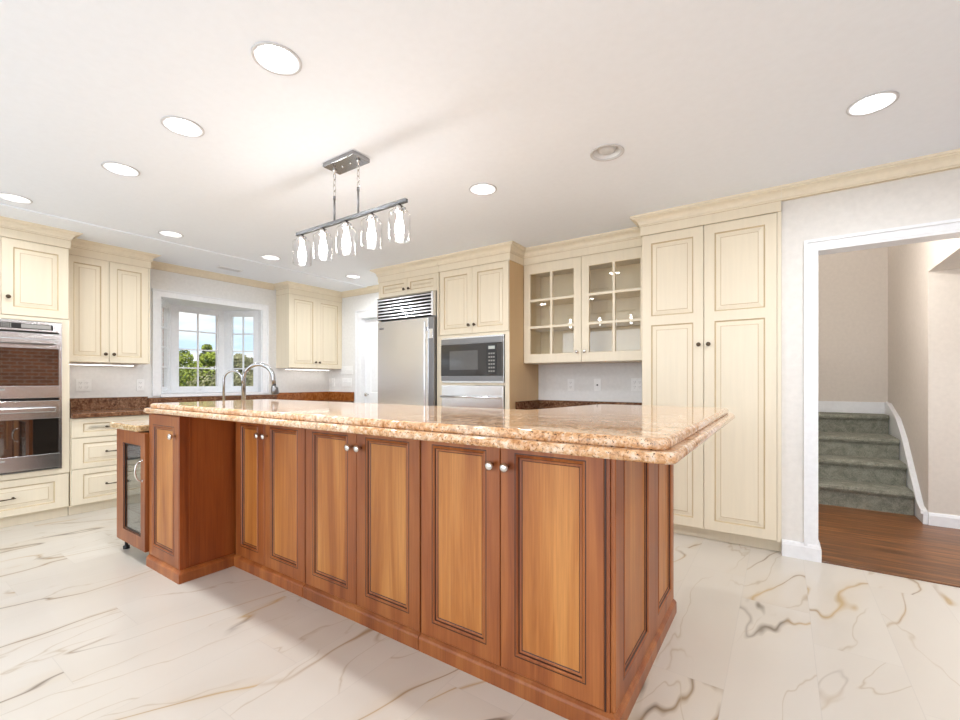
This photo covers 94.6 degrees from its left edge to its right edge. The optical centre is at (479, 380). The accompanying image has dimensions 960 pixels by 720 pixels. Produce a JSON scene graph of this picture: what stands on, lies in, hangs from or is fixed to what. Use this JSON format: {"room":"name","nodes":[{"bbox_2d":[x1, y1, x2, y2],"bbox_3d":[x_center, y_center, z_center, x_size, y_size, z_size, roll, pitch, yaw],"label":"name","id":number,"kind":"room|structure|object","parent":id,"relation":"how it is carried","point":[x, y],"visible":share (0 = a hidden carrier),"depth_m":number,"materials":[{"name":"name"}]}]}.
{"room":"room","nodes":[
{"label":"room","id":0,"kind":"room"},
{"bbox_2d":[1,236,328,410],"bbox_3d":[-4.331,-0.220,3.695,0.120,2.780,7.420,0,0,34],"label":"wall","id":1,"kind":"structure","parent":0,"point":[106,381],"depth_m":5.05,"materials":[{"name":"white paint"}]},
{"bbox_2d":[76,379,90,390],"bbox_3d":[-3.842,0.040,4.295,0.010,0.120,0.116,0,0,34],"label":"outlet","id":2,"kind":"object","parent":1,"relation":"attached to","point":[81,384],"visible":1,"depth_m":4.29,"materials":[{"name":"white plastic"}]},
{"bbox_2d":[69,238,160,365],"bbox_3d":[-3.607,-0.722,4.316,0.369,1.137,0.732,0,0,34],"label":"upper cabinet","id":3,"kind":"object","parent":1,"relation":"attached to","point":[109,301],"visible":0.88,"depth_m":4.22,"materials":[{"name":"beige paint"}]},
{"bbox_2d":[136,379,143,390],"bbox_3d":[-3.583,0.042,4.674,0.010,0.120,0.070,0,0,34],"label":"outlet","id":4,"kind":"object","parent":1,"relation":"attached to","point":[139,382],"visible":1,"depth_m":4.67,"materials":[{"name":"white plastic"}]},
{"bbox_2d":[70,395,276,413],"bbox_3d":[-3.131,0.224,4.865,0.537,0.118,2.175,0,0,34],"label":"backsplash","id":5,"kind":"structure","parent":1,"relation":"attached to","point":[76,404],"depth_m":4.61,"materials":[{"name":"brown stone"}]},
{"bbox_2d":[152,288,268,396],"bbox_3d":[-3.360,-0.410,5.436,0.540,1.170,1.300,0,0,34],"label":"window","id":6,"kind":"structure","parent":1,"relation":"in","point":[167,305],"depth_m":5.48,"materials":[{"name":"white paint"}]},
{"bbox_2d":[151,261,274,289],"bbox_3d":[-3.132,-1.249,5.280,0.072,0.082,1.470,0,0,34],"label":"trim","id":7,"kind":"structure","parent":1,"relation":"attached to","point":[157,265],"depth_m":5.21,"materials":[{"name":"beige paint"}]},
{"bbox_2d":[274,281,341,370],"bbox_3d":[-2.361,-0.722,6.142,0.369,1.137,0.907,0,0,34],"label":"upper cabinet","id":8,"kind":"object","parent":1,"relation":"attached to","point":[308,328],"visible":1,"depth_m":5.99,"materials":[{"name":"beige paint"}]},
{"bbox_2d":[276,392,353,400],"bbox_3d":[-2.264,0.221,6.108,0.567,0.125,0.857,0,0,34],"label":"backsplash","id":9,"kind":"structure","parent":1,"relation":"attached to","point":[305,396],"depth_m":6.34,"materials":[{"name":"orange stone"}]},
{"bbox_2d":[0,0,959,291],"bbox_3d":[-0.735,-1.435,1.228,9.000,0.310,7.600,0,0,34],"label":"ceiling","id":10,"kind":"structure","parent":0,"point":[704,100],"depth_m":2.13,"materials":[{"name":"paint"}]},
{"bbox_2d":[0,193,32,203],"bbox_3d":[-3.285,-1.327,3.123,0.187,0.086,0.187,0,0,34],"label":"recessed light","id":11,"kind":"object","parent":10,"relation":"in","point":[14,198],"visible":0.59,"depth_m":3.17,"materials":[{"name":"white"}]},
{"bbox_2d":[101,162,139,176],"bbox_3d":[-2.184,-1.327,2.696,0.187,0.086,0.187,0,0,34],"label":"recessed light","id":12,"kind":"object","parent":10,"relation":"in","point":[114,167],"visible":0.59,"depth_m":2.74,"materials":[{"name":"white"}]},
{"bbox_2d":[158,231,183,237],"bbox_3d":[-2.711,-1.327,3.887,0.187,0.086,0.187,0,0,34],"label":"recessed light","id":13,"kind":"object","parent":10,"relation":"in","point":[172,234],"visible":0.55,"depth_m":3.94,"materials":[{"name":"white"}]},
{"bbox_2d":[160,116,204,136],"bbox_3d":[-1.505,-1.327,2.245,0.187,0.086,0.187,0,0,34],"label":"recessed light","id":14,"kind":"object","parent":10,"relation":"in","point":[178,125],"visible":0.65,"depth_m":2.29,"materials":[{"name":"white"}]},
{"bbox_2d":[215,266,242,271],"bbox_3d":[-2.851,-1.275,5.046,0.100,0.010,0.260,0,0,34],"label":"ceiling vent","id":15,"kind":"object","parent":10,"relation":"in","point":[220,267],"visible":1,"depth_m":5.03,"materials":[{"name":"white metal"}]},
{"bbox_2d":[261,255,280,259],"bbox_3d":[-2.183,-1.327,4.628,0.187,0.086,0.187,0,0,34],"label":"recessed light","id":16,"kind":"object","parent":10,"relation":"in","point":[268,257],"visible":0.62,"depth_m":4.68,"materials":[{"name":"white"}]},
{"bbox_2d":[251,41,301,75],"bbox_3d":[-0.813,-1.327,1.774,0.187,0.086,0.187,0,0,34],"label":"recessed light","id":17,"kind":"object","parent":10,"relation":"in","point":[275,58],"visible":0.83,"depth_m":1.81,"materials":[{"name":"white"}]},
{"bbox_2d":[292,150,409,264],"bbox_3d":[-0.783,-1.017,2.593,0.978,0.544,0.124,0,0,34],"label":"pendant light","id":18,"kind":"object","parent":10,"relation":"hanging from","point":[351,160],"visible":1,"depth_m":2.57,"materials":[{"name":"metal"}]},
{"bbox_2d":[297,234,306,242],"bbox_3d":[-1.139,-0.914,2.836,0.084,0.046,0.048,0,0,34],"label":"socket","id":19,"kind":"object","parent":18,"relation":"attached to","point":[301,238],"depth_m":2.82,"materials":[{"name":"metal"}]},
{"bbox_2d":[318,228,327,236],"bbox_3d":[-0.961,-0.914,2.715,0.084,0.046,0.048,0,0,34],"label":"socket","id":20,"kind":"object","parent":18,"relation":"attached to","point":[323,232],"depth_m":2.70,"materials":[{"name":"metal"}]},
{"bbox_2d":[341,220,351,229],"bbox_3d":[-0.783,-0.914,2.593,0.084,0.046,0.048,0,0,34],"label":"socket","id":21,"kind":"object","parent":18,"relation":"attached to","point":[346,225],"depth_m":2.58,"materials":[{"name":"metal"}]},
{"bbox_2d":[366,212,377,221],"bbox_3d":[-0.605,-0.914,2.472,0.084,0.046,0.048,0,0,34],"label":"socket","id":22,"kind":"object","parent":18,"relation":"attached to","point":[371,217],"depth_m":2.46,"materials":[{"name":"metal"}]},
{"bbox_2d":[393,204,405,213],"bbox_3d":[-0.427,-0.914,2.350,0.084,0.046,0.048,0,0,34],"label":"socket","id":23,"kind":"object","parent":18,"relation":"attached to","point":[399,209],"depth_m":2.33,"materials":[{"name":"metal"}]},
{"bbox_2d":[345,275,360,278],"bbox_3d":[-1.567,-1.327,5.469,0.187,0.086,0.187,0,0,34],"label":"recessed light","id":24,"kind":"object","parent":10,"relation":"in","point":[347,276],"visible":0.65,"depth_m":5.52,"materials":[{"name":"white"}]},
{"bbox_2d":[469,183,496,195],"bbox_3d":[0.020,-1.327,2.977,0.187,0.086,0.187,0,0,34],"label":"recessed light","id":25,"kind":"object","parent":10,"relation":"in","point":[482,189],"visible":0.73,"depth_m":3.03,"materials":[{"name":"white"}]},
{"bbox_2d":[590,144,623,160],"bbox_3d":[0.717,-1.327,2.501,0.187,0.086,0.187,0,0,34],"label":"recessed light","id":26,"kind":"object","parent":10,"relation":"in","point":[608,152],"visible":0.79,"depth_m":2.52,"materials":[{"name":"white paint"}]},
{"bbox_2d":[846,91,899,115],"bbox_3d":[1.822,-1.327,2.059,0.187,0.086,0.187,0,0,34],"label":"recessed light","id":27,"kind":"object","parent":10,"relation":"in","point":[875,102],"visible":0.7,"depth_m":2.10,"materials":[{"name":"white"}]},
{"bbox_2d":[0,504,959,719],"bbox_3d":[-0.126,1.229,2.387,9.300,0.122,10.200,0,0,34],"label":"floor","id":28,"kind":"structure","parent":0,"point":[89,630],"depth_m":1.97,"materials":[{"name":"stone"}]},
{"bbox_2d":[0,216,82,527],"bbox_3d":[-3.953,-0.060,3.613,0.588,2.460,0.954,0,0,34],"label":"tall cabinet","id":29,"kind":"object","parent":28,"relation":"on","point":[34,277],"visible":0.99,"depth_m":3.66,"materials":[{"name":"beige paint"}]},
{"bbox_2d":[0,319,61,474],"bbox_3d":[-3.933,0.125,3.599,0.605,1.230,0.710,0,0,34],"label":"double wall oven","id":30,"kind":"object","parent":29,"relation":"in","point":[30,351],"visible":1,"depth_m":3.59,"materials":[{"name":"metal"}]},
{"bbox_2d":[68,415,148,514],"bbox_3d":[-3.554,0.748,4.212,0.569,0.845,0.620,0,0,34],"label":"base cabinet","id":31,"kind":"object","parent":28,"relation":"on","point":[93,444],"visible":0.55,"depth_m":3.95,"materials":[{"name":"beige paint"}]},
{"bbox_2d":[70,392,353,418],"bbox_3d":[-2.877,0.241,5.210,0.567,0.166,3.032,0,0,34],"label":"countertop","id":32,"kind":"structure","parent":31,"relation":"on","point":[107,406],"depth_m":4.64,"materials":[{"name":"brown stone"}]},
{"bbox_2d":[117,429,148,552],"bbox_3d":[-2.181,0.750,3.157,0.488,0.840,0.605,0,0,34],"label":"beverage cooler","id":33,"kind":"object","parent":28,"relation":"on","point":[132,447],"visible":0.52,"depth_m":3.02,"materials":[{"name":"brown wood"}]},
{"bbox_2d":[110,420,148,431],"bbox_3d":[-2.122,0.304,3.298,0.467,0.040,0.885,0,0,34],"label":"countertop","id":34,"kind":"structure","parent":33,"relation":"on","point":[139,425],"depth_m":2.92,"materials":[{"name":"beige stone"}]},
{"bbox_2d":[222,370,243,400],"bbox_3d":[-1.998,0.096,3.557,0.200,0.374,0.043,0,0,5],"label":"tap","id":35,"kind":"object","parent":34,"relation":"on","point":[229,371],"visible":0.7,"depth_m":3.56,"materials":[{"name":"metal"}]},
{"bbox_2d":[241,362,278,399],"bbox_3d":[-1.826,0.065,3.630,0.352,0.436,0.108,0,0,-9],"label":"kitchen faucet","id":36,"kind":"object","parent":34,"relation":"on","point":[274,389],"visible":0.69,"depth_m":3.61,"materials":[{"name":"metal"}]},
{"bbox_2d":[146,413,235,584],"bbox_3d":[-1.770,0.684,3.335,0.955,0.972,1.308,0,0,34],"label":"base cabinet","id":37,"kind":"object","parent":28,"relation":"on","point":[192,460],"visible":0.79,"depth_m":2.70,"materials":[{"name":"brown wood"}]},
{"bbox_2d":[143,399,734,464],"bbox_3d":[-0.394,0.169,2.549,3.119,0.057,1.565,0,0,34],"label":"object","id":38,"kind":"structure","parent":37,"relation":"on","point":[664,435],"depth_m":1.57,"materials":[{"name":"beige stone"}]},
{"bbox_2d":[234,422,305,597],"bbox_3d":[-0.994,0.684,2.993,0.733,0.972,0.998,0,0,34],"label":"base cabinet","id":39,"kind":"object","parent":28,"relation":"on","point":[270,459],"visible":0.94,"depth_m":2.59,"materials":[{"name":"brown wood"}]},
{"bbox_2d":[303,429,420,649],"bbox_3d":[-0.345,0.684,2.550,0.830,0.972,0.998,0,0,34],"label":"base cabinet","id":40,"kind":"object","parent":28,"relation":"on","point":[363,492],"visible":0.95,"depth_m":2.13,"materials":[{"name":"brown wood"}]},
{"bbox_2d":[370,257,439,405],"bbox_3d":[-0.691,-0.060,5.147,0.975,2.460,0.667,0,0,34],"label":"tall cabinet","id":41,"kind":"object","parent":28,"relation":"on","point":[420,276],"visible":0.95,"depth_m":4.85,"materials":[{"name":"beige paint"}]},
{"bbox_2d":[377,291,436,405],"bbox_3d":[-0.673,0.111,5.112,0.845,2.118,0.675,0,0,34],"label":"refrigerator","id":42,"kind":"object","parent":28,"relation":"on","point":[407,326],"visible":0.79,"depth_m":4.85,"materials":[{"name":"metal"}]},
{"bbox_2d":[434,241,537,408],"bbox_3d":[0.097,-0.060,4.604,0.935,2.460,0.678,0,0,34],"label":"tall cabinet","id":43,"kind":"object","parent":28,"relation":"on","point":[479,299],"depth_m":4.35,"materials":[{"name":"beige paint"}]},
{"bbox_2d":[441,334,504,382],"bbox_3d":[0.028,-0.213,4.570,0.749,0.462,0.460,0,0,34],"label":"microwave","id":44,"kind":"object","parent":43,"relation":"in","point":[471,359],"visible":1,"depth_m":4.36,"materials":[{"name":"metal"}]},
{"bbox_2d":[418,440,676,719],"bbox_3d":[0.356,0.684,2.071,0.862,0.972,0.998,0,0,34],"label":"base cabinet","id":45,"kind":"object","parent":28,"relation":"on","point":[547,579],"visible":0.91,"depth_m":1.66,"materials":[{"name":"brown wood"}]},
{"bbox_2d":[629,185,780,551],"bbox_3d":[1.766,-0.060,3.471,0.984,2.460,0.669,0,0,34],"label":"pantry cabinet","id":46,"kind":"object","parent":28,"relation":"on","point":[711,294],"visible":0.93,"depth_m":3.18,"materials":[{"name":"beige paint"}]},
{"bbox_2d":[818,402,927,524],"bbox_3d":[3.700,0.698,4.569,0.999,0.945,1.660,0,0,34],"label":"staircase","id":47,"kind":"structure","parent":28,"relation":"on","point":[865,460],"depth_m":4.31,"materials":[{"name":"grey carpet"}]},
{"bbox_3d":[0.693,0.748,4.263,0.570,0.845,0.567,0,0,34],"label":"base cabinet","id":48,"kind":"object","parent":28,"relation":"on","visible":0},
{"bbox_2d":[516,400,641,409],"bbox_3d":[0.952,0.261,4.086,1.191,0.126,0.572,0,0,34],"label":"countertop","id":49,"kind":"structure","parent":48,"relation":"on","point":[532,404],"depth_m":4.42,"materials":[{"name":"brown stone"}]},
{"bbox_2d":[329,250,641,402],"bbox_3d":[0.089,-0.220,5.097,5.600,2.780,0.120,0,0,34],"label":"wall","id":50,"kind":"structure","parent":0,"point":[615,378],"depth_m":4.48,"materials":[{"name":"white paint"}]},
{"bbox_2d":[341,366,352,373],"bbox_3d":[-1.908,-0.158,6.377,0.241,0.104,0.018,0,0,34],"label":"switch","id":51,"kind":"object","parent":50,"relation":"attached to","point":[345,369],"visible":1,"depth_m":6.36,"materials":[{"name":"white plastic"}]},
{"bbox_2d":[342,378,351,386],"bbox_3d":[-1.908,0.022,6.377,0.197,0.116,0.018,0,0,34],"label":"switch","id":52,"kind":"object","parent":50,"relation":"attached to","point":[346,382],"visible":1,"depth_m":6.36,"materials":[{"name":"white plastic"}]},
{"bbox_2d":[341,285,378,297],"bbox_3d":[-1.439,-1.249,6.024,1.390,0.082,0.072,0,0,34],"label":"trim","id":53,"kind":"structure","parent":50,"relation":"attached to","point":[375,288],"depth_m":6.17,"materials":[{"name":"beige paint"}]},
{"bbox_2d":[355,308,378,403],"bbox_3d":[-1.307,0.090,6.040,1.010,2.160,0.156,0,0,34],"label":"door","id":54,"kind":"structure","parent":50,"relation":"in","point":[366,323],"depth_m":6.22,"materials":[{"name":"white paint"}]},
{"bbox_2d":[568,379,573,390],"bbox_3d":[0.913,0.040,4.456,0.070,0.120,0.010,0,0,34],"label":"outlet","id":55,"kind":"object","parent":50,"relation":"attached to","point":[570,381],"visible":1,"depth_m":4.45,"materials":[{"name":"white plastic"}]},
{"bbox_2d":[523,227,641,364],"bbox_3d":[0.998,-0.731,4.156,1.194,1.118,0.404,0,0,34],"label":"upper cabinet","id":56,"kind":"object","parent":50,"relation":"attached to","point":[584,309],"visible":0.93,"depth_m":4.15,"materials":[{"name":"beige paint"}]},
{"bbox_2d":[531,291,639,306],"bbox_3d":[1.027,-0.785,4.199,1.133,0.018,0.274,0,0,34],"label":"shelf","id":57,"kind":"object","parent":56,"relation":"attached to","point":[635,295],"depth_m":4.22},
{"bbox_2d":[531,321,639,331],"bbox_3d":[1.027,-0.520,4.199,1.133,0.018,0.274,0,0,34],"label":"shelf","id":58,"kind":"object","parent":56,"relation":"attached to","point":[627,325],"depth_m":4.23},
{"bbox_2d":[594,379,600,390],"bbox_3d":[1.138,0.039,4.297,0.070,0.120,0.018,0,0,34],"label":"cable jack","id":59,"kind":"object","parent":50,"relation":"attached to","point":[597,382],"visible":1,"depth_m":4.30,"materials":[{"name":"white plastic"}]},
{"bbox_2d":[631,378,641,390],"bbox_3d":[1.452,0.035,4.087,0.116,0.120,0.010,0,0,34],"label":"outlet","id":60,"kind":"object","parent":50,"relation":"attached to","point":[636,383],"visible":0.92,"depth_m":4.09,"materials":[{"name":"white plastic"}]},
{"bbox_2d":[818,247,887,401],"bbox_3d":[4.183,-1.130,5.329,1.300,4.600,0.120,0,0,34],"label":"wall","id":61,"kind":"structure","parent":0,"point":[852,285],"depth_m":5.15,"materials":[{"name":"beige paint"}]},
{"bbox_2d":[818,401,884,413],"bbox_3d":[4.052,0.305,5.337,1.275,0.130,0.015,0,0,34],"label":"baseboard","id":62,"kind":"structure","parent":61,"relation":"attached to","point":[823,406],"depth_m":5.15,"materials":[{"name":"white paint"}]},
{"bbox_2d":[781,168,959,553],"bbox_3d":[3.516,-0.220,2.406,3.106,2.780,0.700,0,0,34],"label":"wall","id":63,"kind":"structure","parent":0,"point":[933,197],"depth_m":2.92,"materials":[{"name":"white paint"}]},
{"bbox_2d":[782,539,821,562],"bbox_3d":[2.154,1.118,2.973,0.210,0.104,0.160,0,0,34],"label":"baseboard","id":64,"kind":"structure","parent":63,"relation":"attached to","point":[794,549],"depth_m":2.91,"materials":[{"name":"white paint"}]},
{"bbox_2d":[781,148,959,201],"bbox_3d":[3.246,-1.249,2.099,3.006,0.082,0.072,0,0,34],"label":"trim","id":65,"kind":"structure","parent":63,"relation":"attached to","point":[946,160],"depth_m":2.68,"materials":[{"name":"beige paint"}]},
{"bbox_2d":[804,218,959,545],"bbox_3d":[2.812,0.125,2.526,1.563,2.090,0.156,0,0,34],"label":"door frame","id":66,"kind":"structure","parent":63,"relation":"in","point":[945,229],"depth_m":2.88,"materials":[{"name":"white paint"}]},
{"bbox_2d":[822,559,959,587],"bbox_3d":[2.794,1.171,2.488,1.430,0.018,0.060,0,0,34],"label":"trim","id":67,"kind":"structure","parent":63,"relation":"attached to","point":[904,575],"depth_m":2.67,"materials":[{"name":"brown wood"}]},
{"bbox_2d":[888,238,959,515],"bbox_3d":[4.703,-1.130,3.182,2.220,4.600,3.080,0,0,34],"label":"wall","id":68,"kind":"structure","parent":0,"point":[924,277],"depth_m":3.62,"materials":[{"name":"beige paint"}]},
{"bbox_2d":[928,512,959,528],"bbox_3d":[4.476,1.118,3.026,2.020,0.104,0.014,0,0,34],"label":"baseboard","id":69,"kind":"structure","parent":68,"relation":"attached to","point":[934,519],"depth_m":3.54,"materials":[{"name":"white paint"}]},
{"label":"outside","id":70,"kind":"structure","parent":0,"visible":0},
{"bbox_3d":[-21.513,2.270,26.794,54.250,0.200,80.000,0,0,34],"label":"ground","id":71,"kind":"structure","parent":70,"visible":0},
{"bbox_2d":[179,350,193,366],"bbox_3d":[-10.806,0.518,15.977,1.783,3.315,1.786,0,0,34],"label":"tree","id":72,"kind":"object","parent":71,"relation":"on","point":[184,359],"visible":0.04,"depth_m":15.93,"materials":[{"name":"green plant"}]},
{"bbox_2d":[179,366,215,385],"bbox_3d":[-7.210,0.902,11.291,1.584,2.550,1.650,0,0,34],"label":"tree","id":73,"kind":"object","parent":71,"relation":"on","point":[186,372],"visible":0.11,"depth_m":10.80,"materials":[{"name":"green plant"}]},
{"bbox_2d":[179,366,215,385],"bbox_3d":[-6.841,0.894,10.946,1.733,2.566,1.742,0,0,16],"label":"tree","id":74,"kind":"object","parent":71,"relation":"on","point":[210,370],"visible":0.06,"depth_m":10.77,"materials":[{"name":"green plant"}]},
{"bbox_2d":[187,361,215,372],"bbox_3d":[-8.828,0.763,13.969,1.699,2.827,1.459,0,0,34],"label":"tree","id":75,"kind":"object","parent":71,"relation":"on","point":[193,363],"visible":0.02,"depth_m":13.94,"materials":[{"name":"green plant"}]},
{"bbox_2d":[199,344,214,369],"bbox_3d":[-10.451,0.373,17.108,1.105,3.603,0.972,0,0,-17],"label":"tree","id":76,"kind":"object","parent":71,"relation":"on","point":[205,346],"visible":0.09,"depth_m":16.87,"materials":[{"name":"green plant"}]},
{"bbox_2d":[184,351,235,373],"bbox_3d":[-9.128,0.576,14.953,1.767,3.199,1.410,0,0,19],"label":"tree","id":77,"kind":"object","parent":71,"relation":"on","point":[211,361],"visible":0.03,"depth_m":14.84,"materials":[{"name":"green plant"}]},
{"bbox_2d":[187,370,251,385],"bbox_3d":[-6.430,0.951,10.926,1.586,2.453,1.623,0,0,4],"label":"tree","id":78,"kind":"object","parent":71,"relation":"on","point":[237,377],"visible":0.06,"depth_m":10.43,"materials":[{"name":"green plant"}]},
{"bbox_2d":[234,353,246,373],"bbox_3d":[-8.689,0.578,15.983,1.670,3.194,1.516,0,0,34],"label":"tree","id":79,"kind":"object","parent":71,"relation":"on","point":[238,358],"visible":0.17,"depth_m":15.34,"materials":[{"name":"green plant"}]},
{"bbox_2d":[235,373,252,385],"bbox_3d":[-5.705,0.979,10.960,1.886,2.396,1.463,0,0,6],"label":"tree","id":80,"kind":"object","parent":71,"relation":"on","point":[249,378],"visible":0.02,"depth_m":10.82,"materials":[{"name":"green plant"}]},
{"bbox_2d":[240,357,252,380],"bbox_3d":[-7.740,0.680,14.903,1.856,2.991,1.091,0,0,-22],"label":"tree","id":81,"kind":"object","parent":71,"relation":"on","point":[247,361],"visible":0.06,"depth_m":14.84,"materials":[{"name":"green plant"}]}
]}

